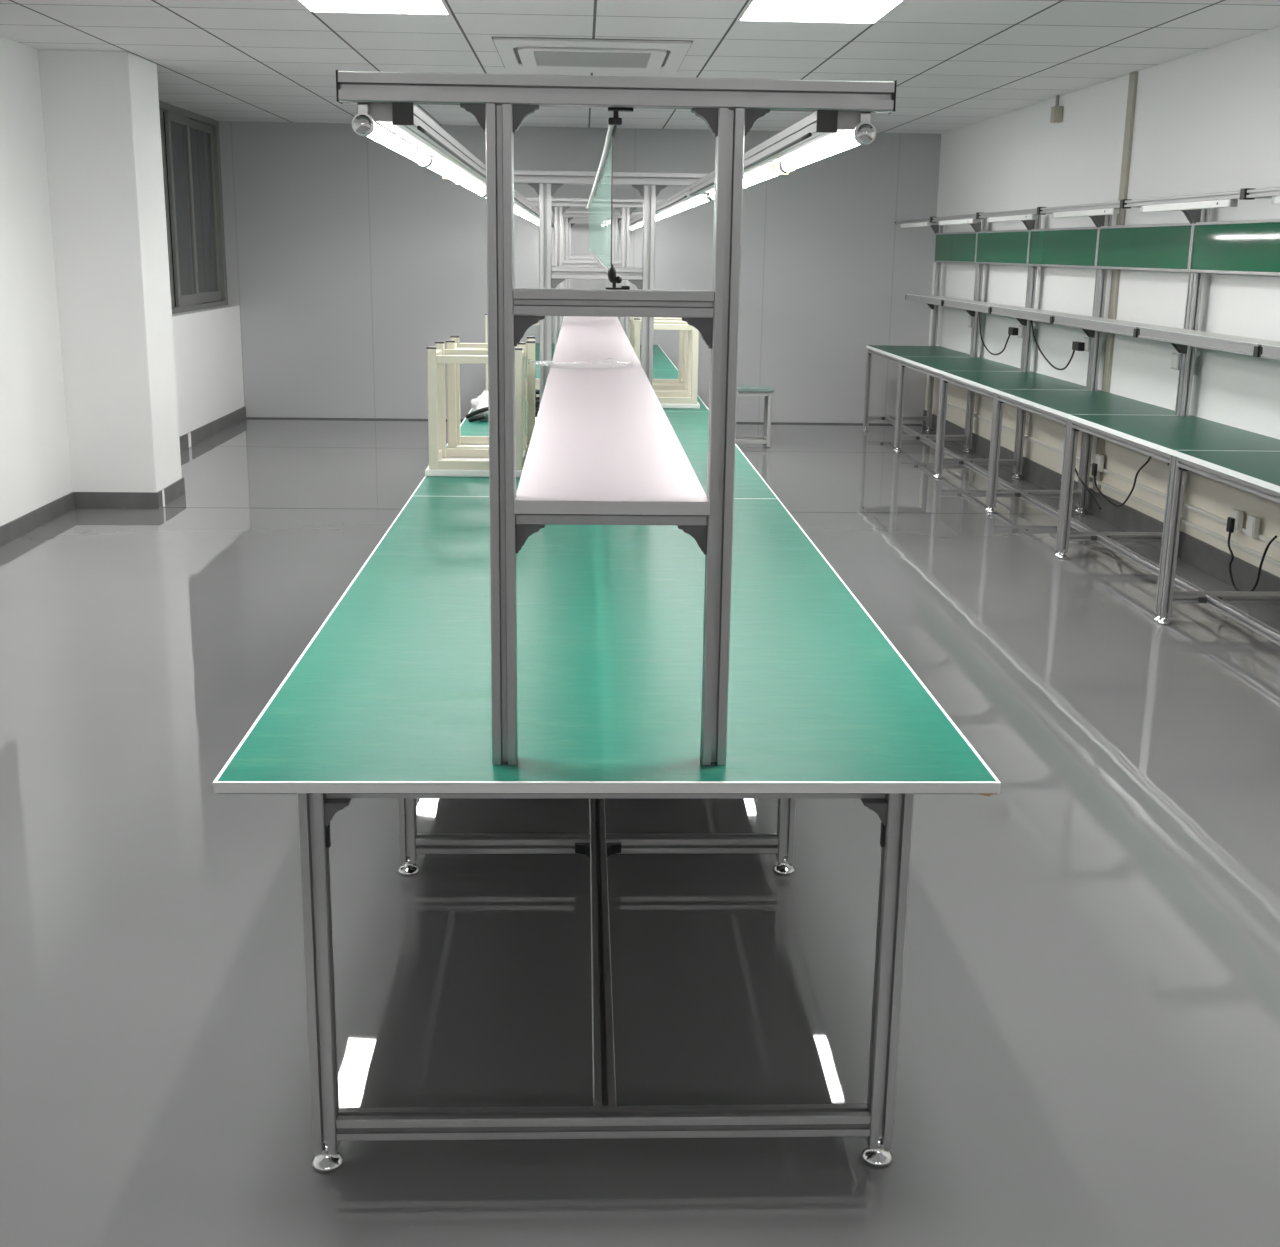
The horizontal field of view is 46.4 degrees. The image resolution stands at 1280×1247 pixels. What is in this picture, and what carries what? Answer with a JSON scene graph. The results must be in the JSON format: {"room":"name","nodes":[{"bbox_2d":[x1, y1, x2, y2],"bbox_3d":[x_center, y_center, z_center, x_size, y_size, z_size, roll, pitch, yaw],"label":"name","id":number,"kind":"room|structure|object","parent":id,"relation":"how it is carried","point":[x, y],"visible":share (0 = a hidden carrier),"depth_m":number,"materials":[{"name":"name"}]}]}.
{"room":"factory assembly workshop","nodes":[
{"label":"factory assembly workshop","id":0,"kind":"room"},
{"bbox_2d":[0,36,243,525],"bbox_3d":[-3.211,-0.717,3.809,0.772,2.720,21.150,0,14,-2],"label":"wall","id":1,"kind":"structure","parent":0,"point":[101,383],"depth_m":9.03,"materials":[{"name":"white paint"}]},
{"bbox_2d":[0,406,245,546],"bbox_3d":[-3.120,0.545,4.130,0.582,0.117,21.150,0,14,-2],"label":"baseboard","id":2,"kind":"structure","parent":1,"relation":"attached to","point":[10,531],"depth_m":9.40,"materials":[{"name":"grey metal"}]},
{"bbox_2d":[159,101,227,313],"bbox_3d":[-3.833,-3.262,11.730,0.070,1.652,4.506,0,14,-2],"label":"window","id":3,"kind":"structure","parent":1,"relation":"in","point":[192,139],"depth_m":12.92,"materials":[{"name":"grey glass"}]},
{"bbox_2d":[219,121,940,424],"bbox_3d":[-0.522,-3.304,14.276,7.047,2.720,0.200,0,14,-2],"label":"wall","id":4,"kind":"structure","parent":0,"point":[348,257],"depth_m":14.13,"materials":[{"name":"grey paint"}]},
{"bbox_2d":[246,417,921,424],"bbox_3d":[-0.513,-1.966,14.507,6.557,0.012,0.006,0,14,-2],"label":"baseboard","id":5,"kind":"structure","parent":4,"relation":"attached to","point":[246,417],"depth_m":14.44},
{"bbox_2d":[0,418,1279,1246],"bbox_3d":[-0.096,0.665,4.276,7.147,0.100,21.550,0,14,-2],"label":"floor","id":6,"kind":"structure","parent":0,"point":[1089,1043],"depth_m":3.66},
{"bbox_2d":[411,170,778,498],"bbox_3d":[-0.215,-1.024,6.884,1.349,1.902,3.021,0,14,-2],"label":"workbench","id":7,"kind":"object","parent":6,"relation":"on","point":[577,345],"visible":0.25,"depth_m":5.49,"materials":[{"name":"green rubber mat"},{"name":"aluminium"}]},
{"bbox_2d":[425,341,525,476],"bbox_3d":[-0.655,-0.874,6.050,0.400,0.505,0.400,0,14,-2],"label":"stool","id":8,"kind":"object","parent":7,"relation":"on","point":[443,461],"visible":0.88,"depth_m":5.91,"materials":[{"name":"white"}]},
{"bbox_2d":[465,391,487,421],"bbox_3d":[-0.765,-1.170,7.963,0.308,0.153,0.487,0,14,-2],"label":"plastic bag","id":9,"kind":"object","parent":7,"relation":"on","point":[479,405],"visible":0.36,"depth_m":7.81,"materials":[{"name":"white plastic"}]},
{"bbox_2d":[446,335,534,454],"bbox_3d":[-0.639,-0.979,6.468,0.400,0.505,0.400,0,14,-4],"label":"stool","id":10,"kind":"object","parent":7,"relation":"on","point":[455,440],"visible":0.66,"depth_m":6.31,"materials":[{"name":"beige paint"}]},
{"bbox_2d":[514,205,523,214],"bbox_3d":[-0.629,-2.124,7.629,0.066,0.050,0.946,0,14,-2],"label":"lamp","id":11,"kind":"object","parent":7,"relation":"attached to","point":[517,210],"visible":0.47,"depth_m":7.75,"materials":[{"name":"white plastic"}]},
{"bbox_2d":[535,389,539,421],"bbox_3d":[-0.505,-1.164,7.837,0.174,0.202,0.237,0,14,-2],"label":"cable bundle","id":12,"kind":"object","parent":7,"relation":"on","point":[537,391],"visible":0.08,"depth_m":7.79,"materials":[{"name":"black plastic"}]},
{"bbox_2d":[660,208,675,216],"bbox_3d":[0.150,-2.120,7.660,0.066,0.050,0.946,0,14,-2],"label":"lamp","id":13,"kind":"object","parent":7,"relation":"attached to","point":[670,211],"visible":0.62,"depth_m":7.67,"materials":[{"name":"white plastic"}]},
{"bbox_2d":[671,202,690,212],"bbox_3d":[0.185,-1.885,6.725,0.066,0.050,0.946,0,14,-2],"label":"lamp","id":14,"kind":"object","parent":7,"relation":"attached to","point":[680,207],"visible":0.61,"depth_m":6.75,"materials":[{"name":"white plastic"}]},
{"bbox_2d":[684,192,712,207],"bbox_3d":[0.221,-1.650,5.790,0.066,0.050,0.946,0,14,-2],"label":"lamp","id":15,"kind":"object","parent":7,"relation":"attached to","point":[693,202],"visible":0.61,"depth_m":5.69,"materials":[{"name":"white plastic"}]},
{"bbox_2d":[483,197,708,411],"bbox_3d":[-0.327,-1.758,9.806,1.349,1.902,3.021,0,14,-2],"label":"workbench","id":16,"kind":"object","parent":6,"relation":"on","point":[625,207],"visible":0.12,"depth_m":8.29,"materials":[{"name":"grey metal"}]},
{"bbox_2d":[485,313,539,400],"bbox_3d":[-0.736,-1.617,9.007,0.400,0.505,0.400,0,14,-2],"label":"stool","id":17,"kind":"object","parent":16,"relation":"on","point":[486,329],"visible":0.07,"depth_m":8.84,"materials":[{"name":"beige paint"}]},
{"bbox_2d":[519,210,531,218],"bbox_3d":[-0.669,-2.388,8.681,0.066,0.050,0.946,0,14,-2],"label":"lamp","id":18,"kind":"object","parent":16,"relation":"attached to","point":[524,214],"visible":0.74,"depth_m":8.68,"materials":[{"name":"white plastic"}]},
{"bbox_2d":[526,215,535,220],"bbox_3d":[-0.705,-2.623,9.616,0.066,0.050,0.946,0,14,-2],"label":"lamp","id":19,"kind":"object","parent":16,"relation":"attached to","point":[530,217],"visible":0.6,"depth_m":9.68,"materials":[{"name":"white plastic"}]},
{"bbox_2d":[526,379,539,384],"bbox_3d":[-0.752,-1.722,9.423,0.400,0.505,0.400,0,14,-3],"label":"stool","id":20,"kind":"object","parent":16,"relation":"on","point":[537,381],"visible":0.02,"depth_m":9.64,"materials":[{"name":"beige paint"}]},
{"bbox_2d":[628,317,683,384],"bbox_3d":[0.114,-1.743,9.555,0.400,0.505,0.400,0,14,-3],"label":"stool","id":21,"kind":"object","parent":16,"relation":"on","point":[679,381],"visible":0.09,"depth_m":9.73,"materials":[{"name":"beige paint"}]},
{"bbox_2d":[630,317,687,391],"bbox_3d":[0.130,-1.635,9.128,0.400,0.505,0.400,0,14,-2],"label":"stool","id":22,"kind":"object","parent":16,"relation":"on","point":[673,388],"visible":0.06,"depth_m":9.28,"materials":[{"name":"beige paint"}]},
{"bbox_2d":[655,213,666,220],"bbox_3d":[0.109,-2.385,8.711,0.066,0.050,0.946,0,14,-2],"label":"lamp","id":23,"kind":"object","parent":16,"relation":"attached to","point":[658,217],"visible":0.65,"depth_m":8.67,"materials":[{"name":"white plastic"}]},
{"bbox_2d":[632,317,699,408],"bbox_3d":[0.141,-1.527,8.697,0.400,0.505,0.400,0,14,-2],"label":"stool","id":24,"kind":"object","parent":16,"relation":"on","point":[667,399],"visible":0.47,"depth_m":8.56,"materials":[{"name":"beige paint"}]},
{"bbox_2d":[526,211,677,369],"bbox_3d":[-0.439,-2.493,12.728,1.349,1.902,3.021,0,14,-2],"label":"workbench","id":25,"kind":"object","parent":6,"relation":"on","point":[661,361],"visible":0.21,"depth_m":11.46,"materials":[{"name":"grey metal"}]},
{"bbox_2d":[213,70,1000,1172],"bbox_3d":[-0.103,-0.289,3.962,1.349,1.902,3.021,0,14,-2],"label":"workbench","id":26,"kind":"object","parent":6,"relation":"on","point":[606,625],"visible":1,"depth_m":2.77,"materials":[{"name":"green rubber mat"},{"name":"aluminium"}]},
{"bbox_2d":[352,103,441,166],"bbox_3d":[-0.445,-0.919,2.837,0.066,0.050,0.946,0,14,-2],"label":"lamp","id":27,"kind":"object","parent":26,"relation":"attached to","point":[363,124],"visible":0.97,"depth_m":2.51,"materials":[{"name":"white plastic"}]},
{"bbox_2d":[421,155,471,184],"bbox_3d":[-0.480,-1.154,3.772,0.067,0.051,0.946,0,14,-2],"label":"lamp","id":28,"kind":"object","parent":26,"relation":"attached to","point":[454,173],"visible":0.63,"depth_m":3.72,"materials":[{"name":"white plastic"}]},
{"bbox_2d":[457,176,485,195],"bbox_3d":[-0.517,-1.389,4.707,0.066,0.050,0.946,0,14,-2],"label":"lamp","id":29,"kind":"object","parent":26,"relation":"attached to","point":[479,189],"visible":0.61,"depth_m":4.64,"materials":[{"name":"white plastic"}]},
{"bbox_2d":[586,108,632,289],"bbox_3d":[-0.115,-1.031,3.789,0.042,0.285,2.806,0,14,-3],"label":"sheet","id":30,"kind":"object","parent":26,"relation":"hanging from","point":[613,121],"visible":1,"depth_m":2.54,"materials":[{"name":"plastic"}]},
{"bbox_2d":[704,188,743,199],"bbox_3d":[0.261,-1.386,4.738,0.067,0.051,0.946,0,14,-2],"label":"lamp","id":31,"kind":"object","parent":26,"relation":"attached to","point":[711,191],"visible":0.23,"depth_m":5.13,"materials":[{"name":"white plastic"}]},
{"bbox_2d":[743,161,787,188],"bbox_3d":[0.297,-1.151,3.803,0.067,0.051,0.946,0,14,-2],"label":"lamp","id":32,"kind":"object","parent":26,"relation":"attached to","point":[774,168],"visible":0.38,"depth_m":3.67,"materials":[{"name":"white plastic"}]},
{"bbox_2d":[774,112,876,172],"bbox_3d":[0.333,-0.915,2.868,0.066,0.050,0.946,0,14,-2],"label":"lamp","id":33,"kind":"object","parent":26,"relation":"attached to","point":[865,133],"visible":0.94,"depth_m":2.56,"materials":[{"name":"white plastic"}]},
{"bbox_2d":[736,386,773,447],"bbox_3d":[0.919,-1.783,12.857,0.420,0.500,0.300,0,14,-2],"label":"stool","id":34,"kind":"object","parent":6,"relation":"on","point":[766,391],"visible":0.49,"depth_m":12.77,"materials":[{"name":"grey"}]},
{"bbox_2d":[863,217,976,451],"bbox_3d":[2.485,-2.577,13.181,0.688,1.926,1.504,0,14,-2],"label":"workbench","id":35,"kind":"object","parent":6,"relation":"on","point":[954,247],"visible":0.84,"depth_m":13.35,"materials":[{"name":"grey metal"}]},
{"bbox_2d":[900,222,930,227],"bbox_3d":[2.376,-3.443,12.905,0.038,0.032,1.090,0,14,-2],"label":"lamp","id":36,"kind":"object","parent":35,"relation":"attached to","point":[923,224],"visible":0.96,"depth_m":12.81,"materials":[{"name":"white plastic"}]},
{"bbox_2d":[895,217,938,224],"bbox_3d":[2.557,-3.488,12.954,0.407,0.046,1.492,0,14,-2],"label":"lamp","id":37,"kind":"object","parent":35,"relation":"attached to","point":[930,219],"depth_m":12.95,"materials":[{"name":"white plastic"}]},
{"bbox_2d":[968,316,971,327],"bbox_3d":[2.786,-2.531,12.536,0.043,0.090,0.105,0,14,-2],"label":"box","id":38,"kind":"object","parent":35,"relation":"attached to","point":[970,317],"visible":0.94,"depth_m":12.52,"materials":[{"name":"white plastic"}]},
{"bbox_2d":[894,212,1031,477],"bbox_3d":[2.541,-2.213,11.733,0.688,1.926,1.504,0,14,-2],"label":"workbench","id":39,"kind":"object","parent":6,"relation":"on","point":[1002,247],"visible":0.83,"depth_m":11.82,"materials":[{"name":"grey"}]},
{"bbox_2d":[938,219,976,224],"bbox_3d":[2.432,-3.079,11.457,0.038,0.032,1.090,0,14,-2],"label":"lamp","id":40,"kind":"object","parent":39,"relation":"attached to","point":[962,221],"visible":0.94,"depth_m":11.34,"materials":[{"name":"white plastic"}]},
{"bbox_2d":[932,212,983,221],"bbox_3d":[2.612,-3.124,11.505,0.407,0.046,1.492,0,14,-2],"label":"lamp","id":41,"kind":"object","parent":39,"relation":"attached to","point":[968,216],"depth_m":11.45,"materials":[{"name":"white plastic"}]},
{"bbox_2d":[1018,325,1023,337],"bbox_3d":[2.842,-2.167,11.088,0.043,0.090,0.105,0,14,-2],"label":"box","id":42,"kind":"object","parent":39,"relation":"attached to","point":[1020,330],"visible":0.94,"depth_m":11.07,"materials":[{"name":"white plastic"}]},
{"bbox_2d":[979,312,1017,354],"bbox_3d":[2.792,-2.269,11.684,0.046,0.336,1.146,1,14,0],"label":"power cord","id":43,"kind":"object","parent":42,"relation":"attached to","point":[1011,330],"visible":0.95,"depth_m":11.41,"materials":[{"name":"black plastic"}]},
{"bbox_2d":[935,207,1098,511],"bbox_3d":[2.596,-1.848,10.284,0.688,1.926,1.504,0,14,-2],"label":"workbench","id":44,"kind":"object","parent":6,"relation":"on","point":[1073,247],"visible":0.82,"depth_m":10.33,"materials":[{"name":"grey"}]},
{"bbox_2d":[987,214,1037,221],"bbox_3d":[2.487,-2.715,10.008,0.038,0.032,1.090,0,14,-2],"label":"lamp","id":45,"kind":"object","parent":44,"relation":"attached to","point":[1029,216],"visible":0.96,"depth_m":9.89,"materials":[{"name":"white plastic"}]},
{"bbox_2d":[979,207,1048,217],"bbox_3d":[2.668,-2.760,10.057,0.407,0.046,1.492,0,14,-2],"label":"lamp","id":46,"kind":"object","parent":44,"relation":"attached to","point":[1037,210],"depth_m":9.95,"materials":[{"name":"white plastic"}]},
{"bbox_2d":[1084,337,1089,351],"bbox_3d":[2.897,-1.803,9.639,0.043,0.090,0.105,0,14,-2],"label":"box","id":47,"kind":"object","parent":44,"relation":"attached to","point":[1086,339],"visible":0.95,"depth_m":9.61,"materials":[{"name":"white plastic"}]},
{"bbox_2d":[1031,320,1084,369],"bbox_3d":[2.847,-1.917,10.252,0.046,0.326,1.235,1,14,-1],"label":"power cord","id":48,"kind":"object","parent":47,"relation":"attached to","point":[1076,345],"visible":0.91,"depth_m":9.85,"materials":[{"name":"black plastic"}]},
{"bbox_2d":[987,199,1192,556],"bbox_3d":[2.652,-1.484,8.836,0.688,1.926,1.504,0,14,-2],"label":"workbench","id":49,"kind":"object","parent":6,"relation":"on","point":[1148,247],"visible":0.71,"depth_m":8.85,"materials":[{"name":"grey"}]},
{"bbox_2d":[1052,208,1119,217],"bbox_3d":[2.543,-2.351,8.560,0.038,0.032,1.090,0,14,-2],"label":"lamp","id":50,"kind":"object","parent":49,"relation":"attached to","point":[1109,211],"visible":1,"depth_m":8.46,"materials":[{"name":"white plastic"}]},
{"bbox_2d":[1075,467,1100,509],"bbox_3d":[2.874,-0.915,9.617,0.021,0.240,0.756,1,14,1],"label":"power cord","id":51,"kind":"object","parent":49,"relation":"attached to","point":[1082,482],"visible":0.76,"depth_m":9.58,"materials":[{"name":"black plastic"}]},
{"bbox_2d":[1040,199,1140,213],"bbox_3d":[2.724,-2.395,8.609,0.407,0.046,1.492,0,14,-2],"label":"lamp","id":52,"kind":"object","parent":49,"relation":"attached to","point":[1120,204],"depth_m":8.47,"materials":[{"name":"white plastic"}]},
{"bbox_2d":[1171,352,1180,369],"bbox_3d":[2.953,-1.439,8.191,0.043,0.090,0.105,0,14,-2],"label":"box","id":53,"kind":"object","parent":49,"relation":"attached to","point":[1175,362],"visible":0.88,"depth_m":8.18,"materials":[{"name":"grey plastic"}]},
{"bbox_2d":[1057,188,1279,621],"bbox_3d":[2.707,-1.120,7.388,0.688,1.926,1.504,0,14,-2],"label":"workbench","id":54,"kind":"object","parent":6,"relation":"on","point":[1244,247],"visible":0.77,"depth_m":7.47,"materials":[{"name":"grey"}]},
{"bbox_2d":[1141,199,1237,211],"bbox_3d":[2.598,-1.987,7.112,0.038,0.032,1.090,0,14,-2],"label":"lamp","id":55,"kind":"object","parent":54,"relation":"attached to","point":[1229,202],"visible":1,"depth_m":7.01,"materials":[{"name":"white plastic"}]},
{"bbox_2d":[1124,188,1271,206],"bbox_3d":[2.779,-2.031,7.160,0.407,0.046,1.492,0,14,-2],"label":"lamp","id":56,"kind":"object","parent":54,"relation":"attached to","point":[1241,194],"depth_m":7.01,"materials":[{"name":"white plastic"}]},
{"bbox_2d":[1157,187,1279,645],"bbox_3d":[2.763,-0.756,5.939,0.688,1.926,1.504,0,14,-2],"label":"workbench","id":57,"kind":"object","parent":6,"relation":"on","point":[1257,473],"visible":1,"depth_m":6.54,"materials":[{"name":"grey metal"}]},
{"bbox_2d":[1246,187,1279,197],"bbox_3d":[2.834,-1.667,5.712,0.407,0.046,1.492,0,14,-2],"label":"lamp","id":58,"kind":"object","parent":57,"relation":"attached to","point":[1264,192],"depth_m":6.28,"materials":[{"name":"white plastic"}]},
{"bbox_2d":[1271,196,1279,203],"bbox_3d":[2.654,-1.623,5.663,0.038,0.032,1.090,0,14,-2],"label":"lamp","id":59,"kind":"object","parent":57,"relation":"attached to","point":[1275,199],"visible":1,"depth_m":6.15,"materials":[{"name":"white plastic"}]},
{"bbox_2d":[0,0,1279,133],"bbox_3d":[-0.056,-2.070,3.589,7.147,0.100,21.550,0,14,-2],"label":"ceiling","id":60,"kind":"structure","parent":0,"point":[954,64],"depth_m":8.13,"materials":[{"name":"tile"}]},
{"bbox_2d":[296,0,451,14],"bbox_3d":[-1.226,-2.834,6.794,0.676,0.009,0.714,0,14,-2],"label":"ceiling light panel","id":61,"kind":"object","parent":60,"relation":"attached to","point":[425,7],"visible":1,"depth_m":6.95,"materials":[{"name":"white plastic"}]},
{"bbox_2d":[491,37,692,73],"bbox_3d":[-0.280,-3.283,8.667,1.078,0.023,1.458,0,14,-2],"label":"air conditioner","id":62,"kind":"object","parent":60,"relation":"attached to","point":[532,54],"visible":1,"depth_m":8.48,"materials":[{"name":"grey plastic"}]},
{"bbox_2d":[533,51,650,67],"bbox_3d":[-0.280,-3.281,8.668,0.660,0.014,0.720,0,14,-2],"label":"grille","id":63,"kind":"object","parent":62,"relation":"attached to","point":[569,59],"depth_m":8.67,"materials":[{"name":"grey plastic"}]},
{"bbox_2d":[737,0,905,23],"bbox_3d":[0.818,-2.825,6.874,0.676,0.009,0.714,0,14,-2],"label":"ceiling light panel","id":64,"kind":"object","parent":60,"relation":"attached to","point":[814,11],"visible":1,"depth_m":6.88,"materials":[{"name":"white plastic"}]},
{"bbox_2d":[925,26,1279,576],"bbox_3d":[3.295,-0.687,4.066,0.200,2.720,21.150,0,14,-2],"label":"wall","id":65,"kind":"structure","parent":0,"point":[1208,120],"depth_m":8.95,"materials":[{"name":"white paint"}]},
{"bbox_2d":[1050,95,1063,122],"bbox_3d":[2.924,-3.607,10.463,0.061,0.179,0.090,0,14,-2],"label":"junction box","id":66,"kind":"object","parent":65,"relation":"attached to","point":[1056,111],"visible":1,"depth_m":10.44,"materials":[{"name":"beige plastic"}]},
{"bbox_2d":[1095,454,1103,471],"bbox_3d":[2.941,-1.028,9.564,0.032,0.105,0.090,0,14,-2],"label":"wall socket","id":67,"kind":"object","parent":65,"relation":"attached to","point":[1099,459],"visible":1,"depth_m":9.53,"materials":[{"name":"white plastic"}]},
{"bbox_2d":[1091,456,1150,506],"bbox_3d":[2.924,-0.924,9.007,0.053,0.486,1.180,1,14,0],"label":"power cord","id":68,"kind":"object","parent":67,"relation":"attached to","point":[1094,465],"visible":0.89,"depth_m":9.21,"materials":[{"name":"black plastic"}]},
{"bbox_2d":[923,410,1279,610],"bbox_3d":[3.171,0.558,4.374,0.012,0.150,21.150,0,14,-2],"label":"baseboard","id":69,"kind":"structure","parent":65,"relation":"attached to","point":[1214,561],"depth_m":8.87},
{"bbox_2d":[947,402,1279,547],"bbox_3d":[2.964,-1.011,9.672,0.022,0.022,8.200,0,14,-2],"label":"conduit","id":70,"kind":"object","parent":65,"relation":"attached to","point":[1158,493],"visible":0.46,"depth_m":8.94,"materials":[{"name":"white"}]},
{"bbox_2d":[1093,71,1137,492],"bbox_3d":[2.982,-2.102,9.378,0.020,2.570,0.100,0,14,-2],"label":"trim","id":71,"kind":"structure","parent":65,"relation":"attached to","point":[1133,77],"depth_m":9.27,"materials":[{"name":"beige"}]},
{"bbox_2d":[1075,471,1279,567],"bbox_3d":[3.029,-0.485,7.950,0.022,0.022,4.600,0,14,-2],"label":"conduit","id":72,"kind":"object","parent":65,"relation":"attached to","point":[1147,504],"visible":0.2,"depth_m":8.06,"materials":[{"name":"white"}]},
{"bbox_2d":[1231,509,1243,531],"bbox_3d":[3.018,-0.524,7.558,0.032,0.105,0.090,0,14,-2],"label":"wall socket","id":73,"kind":"object","parent":65,"relation":"attached to","point":[1237,514],"visible":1,"depth_m":7.52,"materials":[{"name":"white plastic"}]},
{"bbox_2d":[1226,517,1276,590],"bbox_3d":[2.998,-0.308,7.359,0.027,0.356,0.538,0,14,-2],"label":"power cord","id":74,"kind":"object","parent":73,"relation":"attached to","point":[1230,521],"visible":0.9,"depth_m":7.54,"materials":[{"name":"black plastic"}]},
{"bbox_2d":[1245,515,1259,538],"bbox_3d":[3.025,-0.477,7.374,0.032,0.105,0.090,0,14,-2],"label":"wall socket","id":75,"kind":"object","parent":65,"relation":"attached to","point":[1253,522],"visible":1,"depth_m":7.34,"materials":[{"name":"white plastic"}]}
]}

